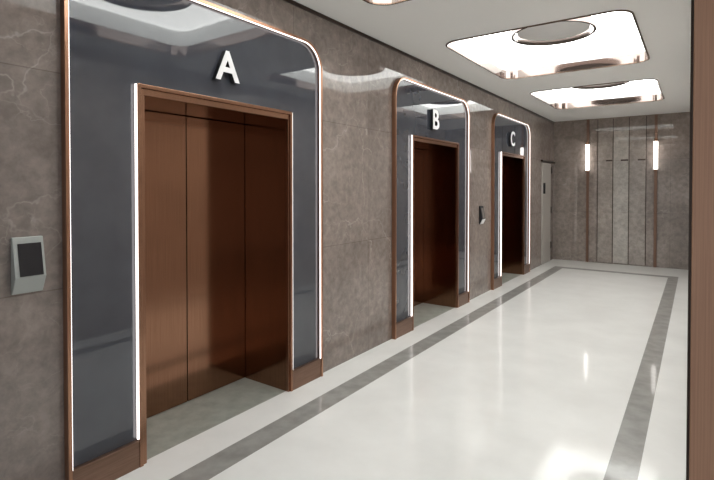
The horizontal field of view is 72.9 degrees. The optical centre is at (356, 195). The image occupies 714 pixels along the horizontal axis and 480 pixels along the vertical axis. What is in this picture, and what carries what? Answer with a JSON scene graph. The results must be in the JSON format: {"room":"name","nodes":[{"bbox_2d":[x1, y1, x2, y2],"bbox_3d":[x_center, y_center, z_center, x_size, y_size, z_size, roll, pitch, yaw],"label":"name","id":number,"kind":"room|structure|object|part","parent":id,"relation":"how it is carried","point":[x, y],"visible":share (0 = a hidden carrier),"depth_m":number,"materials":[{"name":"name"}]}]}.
{"room":"lobby","nodes":[
{"label":"lobby","id":0,"kind":"room"},
{"bbox_2d":[0,0,553,479],"bbox_3d":[0.141,-0.018,4.742,0.100,3.000,14.320,1,1,35],"label":"wall","id":1,"kind":"structure","parent":0,"point":[360,74],"depth_m":3.96,"materials":[{"name":"grey stone"}]},
{"bbox_2d":[11,236,45,294],"bbox_3d":[-1.524,0.323,2.244,0.053,0.262,0.128,1,1,35],"label":"card reader","id":2,"kind":"object","parent":1,"relation":"attached to","point":[28,268],"visible":1,"depth_m":2.23,"materials":[{"name":"silver metal"}]},
{"bbox_2d":[60,0,322,479],"bbox_3d":[-1.081,0.152,3.332,0.565,2.745,1.980,1,1,35],"label":"elevator","id":3,"kind":"object","parent":1,"relation":"attached to","point":[192,201],"visible":1,"depth_m":3.30,"materials":[{"name":"paint"}]},
{"bbox_2d":[134,84,139,439],"bbox_3d":[-1.219,0.370,2.675,0.015,1.973,0.007,1,1,35],"label":"light","id":4,"kind":"object","parent":3,"relation":"on","point":[136,86],"depth_m":2.67,"materials":[{"name":"white"}]},
{"bbox_3d":[-1.420,0.467,3.254,0.035,2.065,0.604,1,1,35],"label":"door","id":5,"kind":"part","parent":3,"relation":"part of","materials":[{"name":"brown metal"}]},
{"bbox_3d":[-0.865,0.439,3.193,0.041,2.135,1.246,1,1,35],"label":"door frame","id":6,"kind":"part","parent":3,"relation":"part of","materials":[{"name":"orange metal"}]},
{"bbox_3d":[-1.086,0.460,3.729,0.035,2.065,0.544,1,1,35],"label":"door","id":7,"kind":"part","parent":3,"relation":"part of","materials":[{"name":"brown metal"}]},
{"bbox_2d":[212,51,239,83],"bbox_3d":[-0.858,-0.845,3.163,0.040,0.195,0.196,1,1,35],"label":"letter sign","id":8,"kind":"object","parent":3,"relation":"attached to","point":[225,65],"visible":1,"depth_m":3.15,"materials":[{"name":"white"}]},
{"bbox_2d":[284,0,553,122],"bbox_3d":[0.187,-1.502,4.686,0.012,0.026,14.320,1,1,35],"label":"trim","id":9,"kind":"structure","parent":1,"relation":"attached to","point":[297,4],"depth_m":4.88,"materials":[{"name":"brown metal"}]},
{"bbox_2d":[392,77,469,339],"bbox_3d":[0.733,0.112,5.913,0.565,2.745,1.980,1,1,35],"label":"elevator","id":10,"kind":"object","parent":1,"relation":"attached to","point":[431,168],"visible":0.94,"depth_m":6.25,"materials":[{"name":"paint"}]},
{"bbox_2d":[411,135,412,315],"bbox_3d":[0.595,0.330,5.256,0.015,1.973,0.007,1,1,35],"label":"light","id":11,"kind":"object","parent":10,"relation":"on","point":[411,135],"depth_m":5.25,"materials":[{"name":"white"}]},
{"bbox_3d":[0.728,0.419,6.310,0.035,2.065,0.544,1,1,35],"label":"door","id":12,"kind":"part","parent":10,"relation":"part of","materials":[{"name":"brown metal"}]},
{"bbox_2d":[430,109,438,129],"bbox_3d":[0.916,-0.892,5.686,0.040,0.230,0.162,1,1,35],"label":"letter sign","id":13,"kind":"object","parent":10,"relation":"attached to","point":[434,122],"visible":1,"depth_m":5.63,"materials":[{"name":"white"}]},
{"bbox_3d":[0.949,0.399,5.774,0.041,2.135,1.246,1,1,35],"label":"door frame","id":14,"kind":"part","parent":10,"relation":"part of","materials":[{"name":"orange metal"}]},
{"bbox_2d":[402,79,468,290],"bbox_3d":[0.955,0.038,5.756,0.007,2.557,1.944,1,1,35],"label":"light","id":15,"kind":"object","parent":10,"relation":"attached to","point":[418,98],"depth_m":5.76,"materials":[{"name":"white"}]},
{"bbox_2d":[479,206,484,223],"bbox_3d":[1.816,0.281,6.992,0.056,0.262,0.128,1,1,35],"label":"card reader","id":16,"kind":"object","parent":1,"relation":"attached to","point":[481,208],"visible":1,"depth_m":6.95,"materials":[{"name":"black plastic"}]},
{"bbox_2d":[491,113,530,289],"bbox_3d":[2.421,0.074,8.314,0.565,2.745,1.980,1,1,35],"label":"elevator","id":17,"kind":"object","parent":1,"relation":"attached to","point":[510,165],"visible":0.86,"depth_m":8.67,"materials":[{"name":"paint"}]},
{"bbox_2d":[500,152,501,275],"bbox_3d":[2.283,0.292,7.657,0.015,1.973,0.007,1,1,35],"label":"light","id":18,"kind":"object","parent":17,"relation":"on","point":[500,152],"depth_m":7.66,"materials":[{"name":"white plastic"}]},
{"bbox_2d":[509,132,514,145],"bbox_3d":[2.584,-0.947,8.059,0.040,0.245,0.217,1,1,35],"label":"letter sign","id":19,"kind":"object","parent":17,"relation":"attached to","point":[511,134],"visible":1,"depth_m":8.01,"materials":[{"name":"white plastic"}]},
{"bbox_3d":[2.637,0.361,8.175,0.041,2.135,1.246,1,1,35],"label":"door frame","id":20,"kind":"part","parent":17,"relation":"part of","materials":[{"name":"orange metal"}]},
{"bbox_2d":[499,114,529,263],"bbox_3d":[2.643,0.000,8.157,0.007,2.557,1.944,1,1,35],"label":"light","id":21,"kind":"object","parent":17,"relation":"attached to","point":[521,150],"depth_m":8.62,"materials":[{"name":"white"}]},
{"bbox_2d":[541,160,554,263],"bbox_3d":[4.008,0.330,10.115,0.054,2.113,1.050,1,1,35],"label":"door","id":22,"kind":"structure","parent":1,"relation":"in","point":[547,170],"depth_m":9.97,"materials":[{"name":"grey paint"}]},
{"bbox_2d":[116,259,687,479],"bbox_3d":[2.186,1.505,3.328,4.900,0.001,14.320,1,1,35],"label":"floor","id":23,"kind":"structure","parent":0,"point":[563,369],"depth_m":3.47,"materials":[{"name":"white tile"}]},
{"bbox_2d":[686,0,713,479],"bbox_3d":[1.064,0.040,1.181,0.414,2.997,0.155,1,1,35],"label":"pillar","id":24,"kind":"structure","parent":23,"relation":"on","point":[700,340],"depth_m":1.22,"materials":[{"name":"brown wood"}]},
{"bbox_2d":[293,0,690,121],"bbox_3d":[2.215,-1.495,3.322,5.100,0.001,14.420,1,1,35],"label":"ceiling","id":25,"kind":"structure","parent":0,"point":[421,29],"depth_m":4.51,"materials":[{"name":"white paint"}]},
{"bbox_2d":[363,0,409,4],"bbox_3d":[0.284,-1.619,2.580,1.680,0.290,1.970,1,1,35],"label":"ceiling light","id":26,"kind":"object","parent":25,"relation":"attached to","point":[374,2],"visible":1,"depth_m":3.77,"materials":[{"name":"white metal"}]},
{"bbox_2d":[368,0,400,2],"bbox_3d":[0.284,-1.535,2.582,1.680,0.098,1.970,1,1,35],"label":"mirror","id":27,"kind":"object","parent":26,"relation":"on","point":[369,1],"depth_m":3.77,"materials":[{"name":"silver metal"}]},
{"bbox_2d":[446,10,649,78],"bbox_3d":[2.078,-1.659,5.133,1.680,0.290,2.010,1,1,35],"label":"ceiling light","id":28,"kind":"object","parent":25,"relation":"attached to","point":[611,38],"visible":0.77,"depth_m":5.59,"materials":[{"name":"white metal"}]},
{"bbox_2d":[448,41,647,77],"bbox_3d":[2.078,-1.575,5.134,1.680,0.098,2.010,1,1,35],"label":"mirror","id":29,"kind":"object","parent":28,"relation":"on","point":[638,56],"depth_m":5.82,"materials":[{"name":"silver metal"}]},
{"bbox_3d":[2.078,-1.794,5.131,1.680,0.020,2.010,1,1,35],"label":"luminous panel","id":30,"kind":"part","parent":28,"relation":"part of","materials":[{"name":"white plastic"}]},
{"bbox_2d":[530,79,663,108],"bbox_3d":[3.794,-1.697,7.575,1.680,0.290,1.960,1,1,35],"label":"ceiling light","id":31,"kind":"object","parent":25,"relation":"attached to","point":[640,90],"visible":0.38,"depth_m":8.25,"materials":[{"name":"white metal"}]},
{"bbox_2d":[531,92,662,107],"bbox_3d":[3.794,-1.613,7.576,1.680,0.098,1.960,1,1,35],"label":"mirror","id":32,"kind":"object","parent":31,"relation":"on","point":[650,96],"depth_m":8.30,"materials":[{"name":"silver metal"}]},
{"bbox_3d":[3.794,-1.832,7.573,1.680,0.020,1.960,1,1,35],"label":"luminous panel","id":33,"kind":"part","parent":31,"relation":"part of","materials":[{"name":"white plastic"}]},
{"bbox_2d":[553,112,689,269],"bbox_3d":[5.391,-0.098,9.864,2.800,3.000,0.100,1,1,35],"label":"wall","id":34,"kind":"structure","parent":0,"point":[570,137],"depth_m":9.66,"materials":[{"name":"grey stone"}]},
{"bbox_2d":[585,119,589,261],"bbox_3d":[4.830,-0.100,10.132,0.072,2.995,0.104,1,1,35],"label":"wall light","id":35,"kind":"object","parent":34,"relation":"attached to","point":[588,120],"visible":1,"depth_m":10.15,"materials":[{"name":"brown metal"}]},
{"bbox_2d":[597,131,612,262],"bbox_3d":[5.125,0.030,9.983,0.272,2.700,0.014,1,1,35],"label":"wall panel","id":36,"kind":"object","parent":34,"relation":"attached to","point":[605,139],"depth_m":9.98,"materials":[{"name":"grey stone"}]},
{"bbox_2d":[613,130,628,263],"bbox_3d":[5.360,0.033,9.818,0.273,2.700,0.014,1,1,35],"label":"wall panel","id":37,"kind":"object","parent":34,"relation":"attached to","point":[621,138],"depth_m":9.81,"materials":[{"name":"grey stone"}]},
{"bbox_2d":[597,116,646,264],"bbox_3d":[5.363,-0.097,9.811,0.882,2.960,0.018,1,1,35],"label":"trim","id":38,"kind":"structure","parent":34,"relation":"attached to","point":[646,116],"depth_m":9.75,"materials":[{"name":"brown metal"}]},
{"bbox_2d":[629,129,645,264],"bbox_3d":[5.598,0.035,9.650,0.283,2.700,0.014,1,1,35],"label":"wall panel","id":39,"kind":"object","parent":34,"relation":"attached to","point":[637,168],"depth_m":9.64,"materials":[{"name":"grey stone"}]},
{"bbox_2d":[653,114,657,266],"bbox_3d":[5.828,-0.089,9.431,0.072,2.995,0.104,1,1,35],"label":"wall light","id":40,"kind":"object","parent":34,"relation":"attached to","point":[655,166],"visible":1,"depth_m":9.45,"materials":[{"name":"brown metal"}]}
]}

